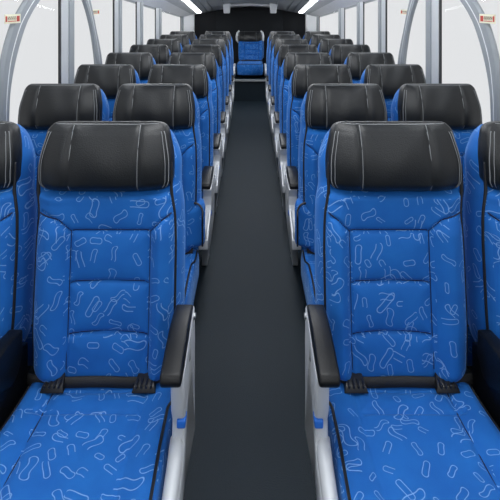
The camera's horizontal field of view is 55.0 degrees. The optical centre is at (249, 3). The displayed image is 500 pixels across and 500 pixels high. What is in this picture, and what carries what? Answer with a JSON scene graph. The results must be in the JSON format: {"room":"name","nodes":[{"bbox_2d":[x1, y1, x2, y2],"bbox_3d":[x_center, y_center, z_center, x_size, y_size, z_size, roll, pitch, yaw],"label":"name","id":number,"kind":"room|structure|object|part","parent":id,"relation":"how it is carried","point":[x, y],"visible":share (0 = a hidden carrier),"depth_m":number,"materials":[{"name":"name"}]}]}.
{"room":"vehicle interior","nodes":[
{"label":"vehicle interior","id":0,"kind":"room"},
{"bbox_2d":[124,0,179,16],"bbox_3d":[-1.260,0.615,3.750,0.080,1.920,10.700,0,0,0],"label":"wall","id":1,"kind":"structure","parent":0,"point":[131,1],"depth_m":6.07,"materials":[{"name":"grey plastic"}]},
{"bbox_2d":[4,14,20,23],"bbox_3d":[-1.202,0.075,2.433,0.003,0.047,0.163,0,0,0],"label":"window sticker","id":2,"kind":"object","parent":1,"relation":"attached to","point":[8,18],"visible":1,"depth_m":2.43,"materials":[{"name":"paper"}]},
{"bbox_2d":[0,0,39,120],"bbox_3d":[-1.216,0.253,2.715,0.024,0.883,0.770,0,0,0],"label":"trim","id":3,"kind":"structure","parent":1,"relation":"attached to","point":[12,41],"depth_m":2.42,"materials":[{"name":"white plastic"}]},
{"bbox_2d":[58,0,73,83],"bbox_3d":[-1.218,0.275,3.188,0.024,0.819,0.244,0,0,0],"label":"trim","id":4,"kind":"structure","parent":1,"relation":"attached to","point":[65,7],"depth_m":3.17,"materials":[{"name":"metal"}]},
{"bbox_2d":[82,0,101,63],"bbox_3d":[-1.216,0.269,3.660,0.024,0.854,0.660,0,0,0],"label":"trim","id":5,"kind":"structure","parent":1,"relation":"attached to","point":[97,56],"depth_m":3.71,"materials":[{"name":"white plastic"}]},
{"bbox_2d":[113,0,121,51],"bbox_3d":[-1.218,0.295,4.412,0.024,0.780,0.255,0,0,0],"label":"trim","id":6,"kind":"structure","parent":1,"relation":"attached to","point":[117,4],"depth_m":4.40,"materials":[{"name":"metal"}]},
{"bbox_2d":[136,1,142,44],"bbox_3d":[-1.218,0.322,5.290,0.024,0.726,0.300,0,0,0],"label":"trim","id":7,"kind":"structure","parent":1,"relation":"attached to","point":[139,5],"depth_m":5.27,"materials":[{"name":"metal"}]},
{"bbox_2d":[155,8,161,38],"bbox_3d":[-1.218,0.359,6.375,0.024,0.652,0.390,0,0,0],"label":"trim","id":8,"kind":"structure","parent":1,"relation":"attached to","point":[158,12],"depth_m":6.37,"materials":[{"name":"metal"}]},
{"bbox_2d":[180,16,183,30],"bbox_3d":[-1.218,0.441,8.595,0.024,0.489,0.310,0,0,0],"label":"trim","id":9,"kind":"structure","parent":1,"relation":"attached to","point":[181,17],"depth_m":8.51,"materials":[{"name":"metal"}]},
{"bbox_2d":[184,14,194,31],"bbox_3d":[-1.135,0.694,8.943,0.170,1.072,0.315,0,0,0],"label":"window","id":10,"kind":"structure","parent":1,"relation":"attached to","point":[189,21],"depth_m":8.89,"materials":[{"name":"white glass"}]},
{"bbox_2d":[132,0,367,16],"bbox_3d":[0.000,-0.061,3.750,2.440,0.647,10.700,0,0,0],"label":"trim","id":11,"kind":"structure","parent":1,"relation":"attached to","point":[164,5],"depth_m":6.59,"materials":[{"name":"grey plastic"}]},
{"label":"window","id":12,"kind":"structure","parent":1,"relation":"in","visible":0},
{"bbox_2d":[93,9,99,14],"bbox_3d":[-1.228,0.064,3.820,0.003,0.040,0.190,0,0,0],"label":"window sticker","id":13,"kind":"object","parent":12,"relation":"attached to","point":[97,11],"visible":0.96,"depth_m":3.84,"materials":[{"name":"paper"}]},
{"bbox_2d":[28,101,471,499],"bbox_3d":[0.000,1.615,3.800,2.640,0.080,10.800,0,0,0],"label":"floor","id":14,"kind":"structure","parent":0,"point":[250,442],"depth_m":2.24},
{"bbox_2d":[0,121,36,427],"bbox_3d":[-0.935,0.978,1.323,0.509,1.194,0.716,0,0,0],"label":"seat","id":15,"kind":"object","parent":14,"relation":"on","point":[18,199],"visible":0.99,"depth_m":1.50,"materials":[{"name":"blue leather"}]},
{"bbox_3d":[-0.702,1.028,1.305,0.043,0.132,0.270,0,0,0],"label":"armrest","id":16,"kind":"part","parent":15,"relation":"part of","materials":[{"name":"black plastic"}]},
{"bbox_2d":[18,84,108,371],"bbox_3d":[-0.888,0.978,2.063,0.444,1.194,0.716,0,0,0],"label":"seat","id":17,"kind":"object","parent":14,"relation":"on","point":[41,106],"visible":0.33,"depth_m":2.23,"materials":[{"name":"black leather"}]},
{"bbox_2d":[25,312,32,365],"bbox_3d":[-0.893,1.205,1.975,0.433,0.160,0.540,0,0,0],"label":"seat cushion","id":18,"kind":"object","parent":17,"relation":"on","point":[29,339],"depth_m":1.71,"materials":[{"name":"blue fabric"}]},
{"bbox_3d":[-0.886,0.772,2.282,0.418,0.731,0.250,0,0,0],"label":"backrest","id":19,"kind":"part","parent":17,"relation":"part of","materials":[{"name":"black leather"}]},
{"bbox_2d":[0,121,195,499],"bbox_3d":[-0.424,0.978,1.322,0.537,1.194,0.730,0,0,0],"label":"seat","id":20,"kind":"object","parent":14,"relation":"on","point":[106,411],"visible":1,"depth_m":1.45,"materials":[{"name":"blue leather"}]},
{"bbox_2d":[0,382,171,499],"bbox_3d":[-0.452,1.205,1.235,0.481,0.160,0.540,0,0,0],"label":"seat cushion","id":21,"kind":"object","parent":20,"relation":"on","point":[61,440],"depth_m":1.25,"materials":[{"name":"blue fabric"}]},
{"bbox_3d":[-0.443,0.772,1.542,0.464,0.731,0.250,0,0,0],"label":"backrest","id":22,"kind":"part","parent":20,"relation":"part of","materials":[{"name":"blue fabric"}]},
{"bbox_3d":[-0.196,0.953,1.305,0.053,0.132,0.270,0,0,0],"label":"armrest","id":23,"kind":"part","parent":20,"relation":"part of","materials":[{"name":"black plastic"}]},
{"bbox_3d":[-0.197,1.240,1.250,0.062,0.671,0.539,0,0,0],"label":"frame","id":24,"kind":"part","parent":20,"relation":"part of","materials":[{"name":"silver metal"}]},
{"bbox_2d":[74,64,139,120],"bbox_3d":[-0.902,0.978,2.803,0.444,1.194,0.716,0,0,0],"label":"seat","id":25,"kind":"object","parent":14,"relation":"on","point":[109,77],"visible":0.17,"depth_m":2.98,"materials":[{"name":"black leather"}]},
{"bbox_3d":[-0.900,0.772,3.022,0.418,0.731,0.250,0,0,0],"label":"backrest","id":26,"kind":"part","parent":25,"relation":"part of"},
{"bbox_2d":[105,52,155,83],"bbox_3d":[-0.937,0.978,3.543,0.444,1.194,0.716,0,0,0],"label":"seat","id":27,"kind":"object","parent":14,"relation":"on","point":[142,62],"visible":0.18,"depth_m":3.72,"materials":[{"name":"black leather"}]},
{"bbox_3d":[-0.935,0.772,3.762,0.418,0.731,0.250,0,0,0],"label":"backrest","id":28,"kind":"part","parent":27,"relation":"part of","materials":[{"name":"black leather"}]},
{"bbox_2d":[129,45,170,63],"bbox_3d":[-0.937,0.978,4.283,0.444,1.194,0.716,0,0,0],"label":"seat","id":29,"kind":"object","parent":14,"relation":"on","point":[161,54],"visible":0.13,"depth_m":4.46,"materials":[{"name":"black leather"}]},
{"bbox_2d":[112,84,204,304],"bbox_3d":[-0.435,0.978,2.062,0.463,1.194,0.736,0,0,0],"label":"seat","id":30,"kind":"object","parent":14,"relation":"on","point":[175,105],"visible":0.33,"depth_m":2.22,"materials":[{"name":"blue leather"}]},
{"bbox_3d":[-0.441,0.772,2.282,0.418,0.731,0.250,0,0,0],"label":"backrest","id":31,"kind":"part","parent":30,"relation":"part of","materials":[{"name":"blue fabric"}]},
{"bbox_2d":[185,249,198,304],"bbox_3d":[-0.452,1.205,1.975,0.427,0.160,0.540,0,0,0],"label":"seat cushion","id":32,"kind":"object","parent":30,"relation":"on","point":[191,255],"depth_m":2.07,"materials":[{"name":"blue fabric"}]},
{"bbox_2d":[146,39,182,53],"bbox_3d":[-0.937,0.978,5.023,0.444,1.194,0.716,0,0,0],"label":"seat","id":33,"kind":"object","parent":14,"relation":"on","point":[174,45],"visible":0.16,"depth_m":5.21,"materials":[{"name":"black leather"}]},
{"bbox_2d":[159,35,190,47],"bbox_3d":[-0.937,0.978,5.763,0.444,1.194,0.716,0,0,0],"label":"seat","id":34,"kind":"object","parent":14,"relation":"on","point":[184,40],"visible":0.09,"depth_m":5.95,"materials":[{"name":"black leather"}]},
{"bbox_2d":[147,64,214,265],"bbox_3d":[-0.436,0.978,2.803,0.459,1.194,0.726,0,0,0],"label":"seat","id":35,"kind":"object","parent":14,"relation":"on","point":[196,76],"visible":0.34,"depth_m":2.96,"materials":[{"name":"blue fabric"}]},
{"bbox_3d":[-0.441,0.772,3.022,0.418,0.731,0.250,0,0,0],"label":"backrest","id":36,"kind":"part","parent":35,"relation":"part of","materials":[{"name":"blue fabric"}]},
{"bbox_3d":[-0.251,1.295,2.730,0.071,0.560,0.540,0,0,0],"label":"frame","id":37,"kind":"part","parent":35,"relation":"part of","materials":[{"name":"silver metal"}]},
{"bbox_3d":[-0.249,1.038,2.785,0.060,0.132,0.270,0,0,0],"label":"armrest","id":38,"kind":"part","parent":35,"relation":"part of","materials":[{"name":"black plastic"}]},
{"bbox_2d":[169,31,196,44],"bbox_3d":[-0.937,0.978,6.503,0.444,1.194,0.716,0,0,0],"label":"seat","id":39,"kind":"object","parent":14,"relation":"on","point":[191,34],"visible":0.07,"depth_m":6.69,"materials":[{"name":"black leather"}]},
{"bbox_2d":[168,52,221,211],"bbox_3d":[-0.436,0.978,3.543,0.459,1.194,0.726,0,0,0],"label":"seat","id":40,"kind":"object","parent":14,"relation":"on","point":[207,59],"visible":0.25,"depth_m":3.71,"materials":[{"name":"blue fabric"}]},
{"bbox_3d":[-0.441,0.772,3.762,0.418,0.731,0.250,0,0,0],"label":"backrest","id":41,"kind":"part","parent":40,"relation":"part of","materials":[{"name":"blue fabric"}]},
{"bbox_3d":[-0.249,1.038,3.525,0.060,0.132,0.270,0,0,0],"label":"armrest","id":42,"kind":"part","parent":40,"relation":"part of","materials":[{"name":"black plastic"}]},
{"bbox_3d":[-0.251,1.295,3.470,0.071,0.560,0.540,0,0,0],"label":"frame","id":43,"kind":"part","parent":40,"relation":"part of","materials":[{"name":"silver metal"}]},
{"bbox_2d":[182,45,226,176],"bbox_3d":[-0.436,0.978,4.283,0.459,1.194,0.726,0,0,0],"label":"seat","id":44,"kind":"object","parent":14,"relation":"on","point":[215,49],"visible":0.27,"depth_m":4.46,"materials":[{"name":"blue fabric"}]},
{"bbox_3d":[-0.441,0.772,4.502,0.418,0.731,0.250,0,0,0],"label":"backrest","id":45,"kind":"part","parent":44,"relation":"part of","materials":[{"name":"blue fabric"}]},
{"bbox_3d":[-0.249,1.038,4.265,0.060,0.132,0.270,0,0,0],"label":"armrest","id":46,"kind":"part","parent":44,"relation":"part of","materials":[{"name":"black plastic"}]},
{"bbox_3d":[-0.251,1.295,4.210,0.071,0.560,0.540,0,0,0],"label":"frame","id":47,"kind":"part","parent":44,"relation":"part of","materials":[{"name":"silver metal"}]},
{"bbox_2d":[192,39,229,151],"bbox_3d":[-0.436,0.978,5.023,0.459,1.194,0.726,0,0,0],"label":"seat","id":48,"kind":"object","parent":14,"relation":"on","point":[220,42],"visible":0.21,"depth_m":5.20,"materials":[{"name":"blue fabric"}]},
{"bbox_3d":[-0.441,0.772,5.242,0.418,0.731,0.250,0,0,0],"label":"backrest","id":49,"kind":"part","parent":48,"relation":"part of","materials":[{"name":"blue fabric"}]},
{"bbox_3d":[-0.251,1.295,4.950,0.071,0.560,0.540,0,0,0],"label":"frame","id":50,"kind":"part","parent":48,"relation":"part of","materials":[{"name":"silver metal"}]},
{"bbox_3d":[-0.249,1.038,5.005,0.060,0.132,0.270,0,0,0],"label":"armrest","id":51,"kind":"part","parent":48,"relation":"part of","materials":[{"name":"black plastic"}]},
{"bbox_2d":[199,35,232,129],"bbox_3d":[-0.436,0.978,5.763,0.459,1.194,0.726,0,0,0],"label":"seat","id":52,"kind":"object","parent":14,"relation":"on","point":[224,37],"visible":0.15,"depth_m":5.94,"materials":[{"name":"blue fabric"}]},
{"bbox_3d":[-0.441,0.772,5.982,0.418,0.731,0.250,0,0,0],"label":"backrest","id":53,"kind":"part","parent":52,"relation":"part of","materials":[{"name":"blue fabric"}]},
{"bbox_3d":[-0.251,1.295,5.690,0.071,0.560,0.540,0,0,0],"label":"frame","id":54,"kind":"part","parent":52,"relation":"part of","materials":[{"name":"silver metal"}]},
{"bbox_2d":[205,31,234,117],"bbox_3d":[-0.436,0.978,6.503,0.459,1.194,0.726,0,0,0],"label":"seat","id":55,"kind":"object","parent":14,"relation":"on","point":[227,33],"visible":0.24,"depth_m":6.69,"materials":[{"name":"blue fabric"}]},
{"bbox_3d":[-0.441,0.772,6.722,0.418,0.731,0.250,0,0,0],"label":"backrest","id":56,"kind":"part","parent":55,"relation":"part of","materials":[{"name":"blue fabric"}]},
{"bbox_3d":[-0.251,1.295,6.430,0.071,0.560,0.540,0,0,0],"label":"frame","id":57,"kind":"part","parent":55,"relation":"part of","materials":[{"name":"silver metal"}]},
{"bbox_2d":[265,31,294,117],"bbox_3d":[0.436,0.978,6.503,0.459,1.194,0.726,0,0,0],"label":"seat","id":58,"kind":"object","parent":14,"relation":"on","point":[272,33],"visible":0.15,"depth_m":6.69,"materials":[{"name":"blue fabric"}]},
{"bbox_3d":[0.251,1.295,6.430,0.071,0.560,0.540,0,0,0],"label":"frame","id":59,"kind":"part","parent":58,"relation":"part of","materials":[{"name":"silver metal"}]},
{"bbox_3d":[0.441,0.772,6.722,0.418,0.731,0.250,0,0,0],"label":"backrest","id":60,"kind":"part","parent":58,"relation":"part of","materials":[{"name":"blue fabric"}]},
{"bbox_2d":[267,35,300,129],"bbox_3d":[0.436,0.978,5.763,0.459,1.194,0.726,0,0,0],"label":"seat","id":61,"kind":"object","parent":14,"relation":"on","point":[274,37],"visible":0.15,"depth_m":5.94,"materials":[{"name":"blue fabric"}]},
{"bbox_3d":[0.251,1.295,5.690,0.071,0.560,0.540,0,0,0],"label":"frame","id":62,"kind":"part","parent":61,"relation":"part of","materials":[{"name":"silver metal"}]},
{"bbox_3d":[0.441,0.772,5.982,0.418,0.731,0.250,0,0,0],"label":"backrest","id":63,"kind":"part","parent":61,"relation":"part of","materials":[{"name":"blue fabric"}]},
{"bbox_2d":[270,39,307,151],"bbox_3d":[0.436,0.978,5.023,0.459,1.194,0.726,0,0,0],"label":"seat","id":64,"kind":"object","parent":14,"relation":"on","point":[278,42],"visible":0.18,"depth_m":5.20,"materials":[{"name":"blue fabric"}]},
{"bbox_3d":[0.251,1.295,4.950,0.071,0.560,0.540,0,0,0],"label":"frame","id":65,"kind":"part","parent":64,"relation":"part of","materials":[{"name":"silver metal"}]},
{"bbox_3d":[0.249,1.038,5.005,0.060,0.132,0.270,0,0,0],"label":"armrest","id":66,"kind":"part","parent":64,"relation":"part of","materials":[{"name":"black plastic"}]},
{"bbox_3d":[0.441,0.772,5.242,0.418,0.731,0.250,0,0,0],"label":"backrest","id":67,"kind":"part","parent":64,"relation":"part of","materials":[{"name":"blue fabric"}]},
{"bbox_2d":[273,45,317,176],"bbox_3d":[0.436,0.978,4.283,0.459,1.194,0.726,0,0,0],"label":"seat","id":68,"kind":"object","parent":14,"relation":"on","point":[284,49],"visible":0.19,"depth_m":4.46,"materials":[{"name":"blue fabric"}]},
{"bbox_3d":[0.251,1.295,4.210,0.071,0.560,0.540,0,0,0],"label":"frame","id":69,"kind":"part","parent":68,"relation":"part of","materials":[{"name":"silver metal"}]},
{"bbox_3d":[0.249,1.038,4.265,0.060,0.132,0.270,0,0,0],"label":"armrest","id":70,"kind":"part","parent":68,"relation":"part of","materials":[{"name":"black plastic"}]},
{"bbox_3d":[0.441,0.772,4.502,0.418,0.731,0.250,0,0,0],"label":"backrest","id":71,"kind":"part","parent":68,"relation":"part of","materials":[{"name":"blue fabric"}]},
{"bbox_2d":[278,52,331,211],"bbox_3d":[0.436,0.978,3.543,0.459,1.194,0.726,0,0,0],"label":"seat","id":72,"kind":"object","parent":14,"relation":"on","point":[292,59],"visible":0.29,"depth_m":3.71,"materials":[{"name":"blue fabric"}]},
{"bbox_3d":[0.251,1.295,3.470,0.071,0.560,0.540,0,0,0],"label":"frame","id":73,"kind":"part","parent":72,"relation":"part of","materials":[{"name":"silver metal"}]},
{"bbox_3d":[0.249,1.038,3.525,0.060,0.132,0.270,0,0,0],"label":"armrest","id":74,"kind":"part","parent":72,"relation":"part of","materials":[{"name":"black plastic"}]},
{"bbox_3d":[0.441,0.772,3.762,0.418,0.731,0.250,0,0,0],"label":"backrest","id":75,"kind":"part","parent":72,"relation":"part of","materials":[{"name":"blue fabric"}]},
{"bbox_2d":[303,31,330,44],"bbox_3d":[0.937,0.978,6.503,0.444,1.194,0.716,0,0,0],"label":"seat","id":76,"kind":"object","parent":14,"relation":"on","point":[308,34],"visible":0.1,"depth_m":6.69,"materials":[{"name":"black leather"}]},
{"bbox_2d":[285,64,352,265],"bbox_3d":[0.436,0.978,2.803,0.459,1.194,0.726,0,0,0],"label":"seat","id":77,"kind":"object","parent":14,"relation":"on","point":[303,76],"visible":0.34,"depth_m":2.96,"materials":[{"name":"blue fabric"}]},
{"bbox_3d":[0.249,1.038,2.785,0.060,0.132,0.270,0,0,0],"label":"armrest","id":78,"kind":"part","parent":77,"relation":"part of","materials":[{"name":"black plastic"}]},
{"bbox_3d":[0.251,1.295,2.730,0.071,0.560,0.540,0,0,0],"label":"frame","id":79,"kind":"part","parent":77,"relation":"part of","materials":[{"name":"silver metal"}]},
{"bbox_3d":[0.441,0.772,3.022,0.418,0.731,0.250,0,0,0],"label":"backrest","id":80,"kind":"part","parent":77,"relation":"part of","materials":[{"name":"blue fabric"}]},
{"bbox_2d":[309,35,340,47],"bbox_3d":[0.937,0.978,5.763,0.444,1.194,0.716,0,0,0],"label":"seat","id":81,"kind":"object","parent":14,"relation":"on","point":[315,40],"visible":0.08,"depth_m":5.95,"materials":[{"name":"black leather"}]},
{"bbox_2d":[317,39,353,53],"bbox_3d":[0.937,0.978,5.023,0.444,1.194,0.716,0,0,0],"label":"seat","id":82,"kind":"object","parent":14,"relation":"on","point":[325,45],"visible":0.15,"depth_m":5.21,"materials":[{"name":"black leather"}]},
{"bbox_2d":[295,84,387,304],"bbox_3d":[0.435,0.978,2.062,0.463,1.194,0.736,0,0,0],"label":"seat","id":83,"kind":"object","parent":14,"relation":"on","point":[323,105],"visible":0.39,"depth_m":2.22,"materials":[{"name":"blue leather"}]},
{"bbox_2d":[301,249,314,304],"bbox_3d":[0.452,1.205,1.975,0.427,0.160,0.540,0,0,0],"label":"seat cushion","id":84,"kind":"object","parent":83,"relation":"on","point":[308,255],"depth_m":2.07,"materials":[{"name":"blue fabric"}]},
{"bbox_3d":[0.441,0.772,2.282,0.418,0.731,0.250,0,0,0],"label":"backrest","id":85,"kind":"part","parent":83,"relation":"part of","materials":[{"name":"blue fabric"}]},
{"bbox_2d":[329,45,370,63],"bbox_3d":[0.937,0.978,4.283,0.444,1.194,0.716,0,0,0],"label":"seat","id":86,"kind":"object","parent":14,"relation":"on","point":[338,54],"visible":0.18,"depth_m":4.46,"materials":[{"name":"black leather"}]},
{"bbox_2d":[344,52,394,83],"bbox_3d":[0.937,0.978,3.543,0.444,1.194,0.716,0,0,0],"label":"seat","id":87,"kind":"object","parent":14,"relation":"on","point":[357,62],"visible":0.19,"depth_m":3.72,"materials":[{"name":"black leather"}]},
{"bbox_3d":[0.935,0.772,3.762,0.418,0.731,0.250,0,0,0],"label":"backrest","id":88,"kind":"part","parent":87,"relation":"part of","materials":[{"name":"black leather"}]},
{"bbox_2d":[360,64,425,120],"bbox_3d":[0.902,0.978,2.803,0.444,1.194,0.716,0,0,0],"label":"seat","id":89,"kind":"object","parent":14,"relation":"on","point":[390,77],"visible":0.2,"depth_m":2.98,"materials":[{"name":"black leather"}]},
{"bbox_3d":[0.900,0.772,3.022,0.418,0.731,0.250,0,0,0],"label":"backrest","id":90,"kind":"part","parent":89,"relation":"part of","materials":[{"name":"black leather"}]},
{"bbox_2d":[304,121,499,499],"bbox_3d":[0.424,0.978,1.322,0.537,1.194,0.730,0,0,0],"label":"seat","id":91,"kind":"object","parent":14,"relation":"on","point":[393,411],"visible":1,"depth_m":1.45,"materials":[{"name":"blue fabric"}]},
{"bbox_3d":[0.197,1.240,1.250,0.062,0.671,0.539,0,0,0],"label":"frame","id":92,"kind":"part","parent":91,"relation":"part of","materials":[{"name":"silver metal"}]},
{"bbox_3d":[0.196,0.953,1.305,0.053,0.132,0.270,0,0,0],"label":"armrest","id":93,"kind":"part","parent":91,"relation":"part of","materials":[{"name":"black plastic"}]},
{"bbox_3d":[0.443,0.772,1.542,0.464,0.731,0.250,0,0,0],"label":"backrest","id":94,"kind":"part","parent":91,"relation":"part of","materials":[{"name":"blue fabric"}]},
{"bbox_2d":[328,382,499,499],"bbox_3d":[0.452,1.205,1.235,0.481,0.160,0.540,0,0,0],"label":"seat cushion","id":95,"kind":"object","parent":91,"relation":"on","point":[387,440],"depth_m":1.25,"materials":[{"name":"blue fabric"}]},
{"bbox_2d":[391,84,481,371],"bbox_3d":[0.888,0.978,2.063,0.444,1.194,0.716,0,0,0],"label":"seat","id":96,"kind":"object","parent":14,"relation":"on","point":[458,106],"visible":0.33,"depth_m":2.23,"materials":[{"name":"black leather"}]},
{"bbox_3d":[0.886,0.772,2.282,0.418,0.731,0.250,0,0,0],"label":"backrest","id":97,"kind":"part","parent":96,"relation":"part of","materials":[{"name":"black leather"}]},
{"bbox_2d":[467,312,474,365],"bbox_3d":[0.893,1.205,1.975,0.433,0.160,0.540,0,0,0],"label":"seat cushion","id":98,"kind":"object","parent":96,"relation":"on","point":[470,339],"depth_m":1.71,"materials":[{"name":"blue fabric"}]},
{"bbox_2d":[463,121,499,427],"bbox_3d":[0.935,0.978,1.323,0.509,1.194,0.716,0,0,0],"label":"seat","id":99,"kind":"object","parent":14,"relation":"on","point":[481,199],"visible":0.98,"depth_m":1.50,"materials":[{"name":"blue fabric"}]},
{"bbox_3d":[0.702,1.028,1.305,0.043,0.132,0.270,0,0,0],"label":"armrest","id":100,"kind":"part","parent":99,"relation":"part of","materials":[{"name":"black plastic"}]},
{"bbox_2d":[195,6,304,68],"bbox_3d":[0.000,0.765,9.133,2.540,1.620,0.095,0,0,0],"label":"wall","id":101,"kind":"structure","parent":0,"point":[249,18],"depth_m":9.09,"materials":[{"name":"black plastic"}]},
{"bbox_3d":[-0.010,0.670,9.093,1.260,1.090,0.016,0,0,0],"label":"panel","id":102,"kind":"part","parent":101,"relation":"part of","materials":[{"name":"black plastic"}]},
{"bbox_2d":[234,69,265,100],"bbox_3d":[0.000,1.403,8.440,2.440,0.345,1.320,0,0,0],"label":"platform","id":103,"kind":"object","parent":101,"relation":"attached to","point":[243,90],"depth_m":7.78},
{"bbox_2d":[234,79,265,80],"bbox_3d":[0.000,1.236,7.772,2.440,0.027,0.055,0,0,0],"label":"trim","id":104,"kind":"structure","parent":103,"relation":"attached to","point":[235,79],"depth_m":7.75,"materials":[{"name":"grey metal"}]},
{"bbox_2d":[233,30,266,76],"bbox_3d":[0.000,0.848,8.271,0.570,0.764,0.741,0,0,0],"label":"seat","id":105,"kind":"object","parent":103,"relation":"on","point":[250,43],"visible":1,"depth_m":8.41,"materials":[{"name":"blue patterned fabric"},{"name":"black leather"},{"name":"grey plastic"}]},
{"bbox_3d":[-0.265,1.125,8.200,0.040,0.180,0.600,0,0,0],"label":"armrest","id":106,"kind":"part","parent":105,"relation":"part of","materials":[{"name":"white plastic"}]},
{"bbox_2d":[237,61,262,74],"bbox_3d":[0.001,1.079,8.195,0.438,0.194,0.540,0,0,0],"label":"seat cushion","id":107,"kind":"object","parent":105,"relation":"on","point":[243,67],"depth_m":7.93,"materials":[{"name":"blue fabric"}]},
{"bbox_3d":[0.016,0.745,8.502,0.464,0.490,0.250,0,0,0],"label":"backrest","id":108,"kind":"part","parent":105,"relation":"part of","materials":[{"name":"blue fabric"}]},
{"bbox_3d":[0.265,1.125,8.200,0.040,0.180,0.600,0,0,0],"label":"armrest","id":109,"kind":"part","parent":105,"relation":"part of","materials":[{"name":"white plastic"}]},
{"bbox_2d":[165,0,334,14],"bbox_3d":[0.000,-0.133,3.750,2.240,0.685,10.700,0,0,0],"label":"ceiling light","id":110,"kind":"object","parent":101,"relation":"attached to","point":[181,4],"depth_m":7.38,"materials":[{"name":"white plastic"}]},
{"bbox_2d":[191,0,308,12],"bbox_3d":[0.000,-0.212,3.750,1.800,0.765,10.700,0,0,0],"label":"ceiling","id":111,"kind":"structure","parent":0,"point":[215,4],"depth_m":8.19,"materials":[{"name":"grey plastic"}]},
{"bbox_2d":[183,0,201,12],"bbox_3d":[-0.935,-0.129,3.750,0.094,0.607,10.300,0,0,0],"label":"ceiling light","id":112,"kind":"object","parent":111,"relation":"attached to","point":[189,3],"visible":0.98,"depth_m":7.77,"materials":[{"name":"white plastic"}]},
{"bbox_2d":[223,3,230,12],"bbox_3d":[-0.405,0.075,8.370,0.134,0.174,0.139,0,0,0],"label":"ceiling speaker","id":113,"kind":"object","parent":111,"relation":"attached to","point":[226,7],"visible":0.94,"depth_m":8.30,"materials":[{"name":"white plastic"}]},
{"bbox_2d":[231,3,268,5],"bbox_3d":[0.000,0.013,8.585,0.720,0.066,0.070,0,0,0],"label":"trim","id":114,"kind":"structure","parent":111,"relation":"attached to","point":[247,4],"depth_m":8.55,"materials":[{"name":"grey plastic"}]},
{"bbox_2d":[269,3,276,12],"bbox_3d":[0.405,0.075,8.370,0.134,0.174,0.139,0,0,0],"label":"ceiling speaker","id":115,"kind":"object","parent":111,"relation":"attached to","point":[273,7],"visible":0.93,"depth_m":8.30,"materials":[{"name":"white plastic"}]},
{"bbox_2d":[298,0,316,12],"bbox_3d":[0.935,-0.129,3.750,0.094,0.607,10.300,0,0,0],"label":"ceiling light","id":116,"kind":"object","parent":111,"relation":"attached to","point":[309,3],"visible":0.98,"depth_m":7.77,"materials":[{"name":"white plastic"}]},
{"bbox_2d":[320,0,375,16],"bbox_3d":[1.260,0.615,3.750,0.080,1.920,10.700,0,0,0],"label":"wall","id":117,"kind":"structure","parent":0,"point":[368,1],"depth_m":6.07,"materials":[{"name":"grey plastic"}]},
{"bbox_2d":[305,14,315,31],"bbox_3d":[1.135,0.694,8.943,0.170,1.072,0.315,0,0,0],"label":"window","id":118,"kind":"structure","parent":117,"relation":"attached to","point":[310,21],"depth_m":8.89,"materials":[{"name":"white glass"}]},
{"bbox_2d":[316,16,319,30],"bbox_3d":[1.218,0.441,8.595,0.024,0.489,0.310,0,0,0],"label":"trim","id":119,"kind":"structure","parent":117,"relation":"attached to","point":[317,17],"depth_m":8.51,"materials":[{"name":"metal"}]},
{"bbox_2d":[338,8,344,38],"bbox_3d":[1.218,0.359,6.375,0.024,0.652,0.390,0,0,0],"label":"trim","id":120,"kind":"structure","parent":117,"relation":"attached to","point":[341,12],"depth_m":6.37,"materials":[{"name":"metal"}]},
{"bbox_2d":[357,1,363,44],"bbox_3d":[1.218,0.322,5.290,0.024,0.726,0.300,0,0,0],"label":"trim","id":121,"kind":"structure","parent":117,"relation":"attached to","point":[360,5],"depth_m":5.27,"materials":[{"name":"metal"}]},
{"bbox_2d":[378,0,386,51],"bbox_3d":[1.218,0.295,4.412,0.024,0.780,0.255,0,0,0],"label":"trim","id":122,"kind":"structure","parent":117,"relation":"attached to","point":[382,4],"depth_m":4.40,"materials":[{"name":"metal"}]},
{"bbox_2d":[398,0,417,63],"bbox_3d":[1.216,0.269,3.660,0.024,0.854,0.660,0,0,0],"label":"trim","id":123,"kind":"structure","parent":117,"relation":"attached to","point":[402,56],"depth_m":3.71,"materials":[{"name":"white plastic"}]},
{"bbox_2d":[426,0,441,83],"bbox_3d":[1.218,0.275,3.188,0.024,0.819,0.244,0,0,0],"label":"trim","id":124,"kind":"structure","parent":117,"relation":"attached to","point":[433,7],"depth_m":3.17,"materials":[{"name":"metal"}]},
{"bbox_2d":[460,0,499,120],"bbox_3d":[1.216,0.253,2.715,0.024,0.883,0.770,0,0,0],"label":"trim","id":125,"kind":"structure","parent":117,"relation":"attached to","point":[487,41],"depth_m":2.42,"materials":[{"name":"white plastic"}]},
{"bbox_2d":[479,14,495,23],"bbox_3d":[1.202,0.075,2.433,0.003,0.047,0.163,0,0,0],"label":"window sticker","id":126,"kind":"object","parent":117,"relation":"attached to","point":[483,18],"visible":1,"depth_m":2.43,"materials":[{"name":"paper"}]},
{"label":"window","id":127,"kind":"structure","parent":117,"relation":"in","visible":0},
{"bbox_2d":[400,9,406,14],"bbox_3d":[1.228,0.064,3.820,0.003,0.040,0.190,0,0,0],"label":"window sticker","id":128,"kind":"object","parent":127,"relation":"attached to","point":[402,11],"visible":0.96,"depth_m":3.84,"materials":[{"name":"paper"}]}
]}

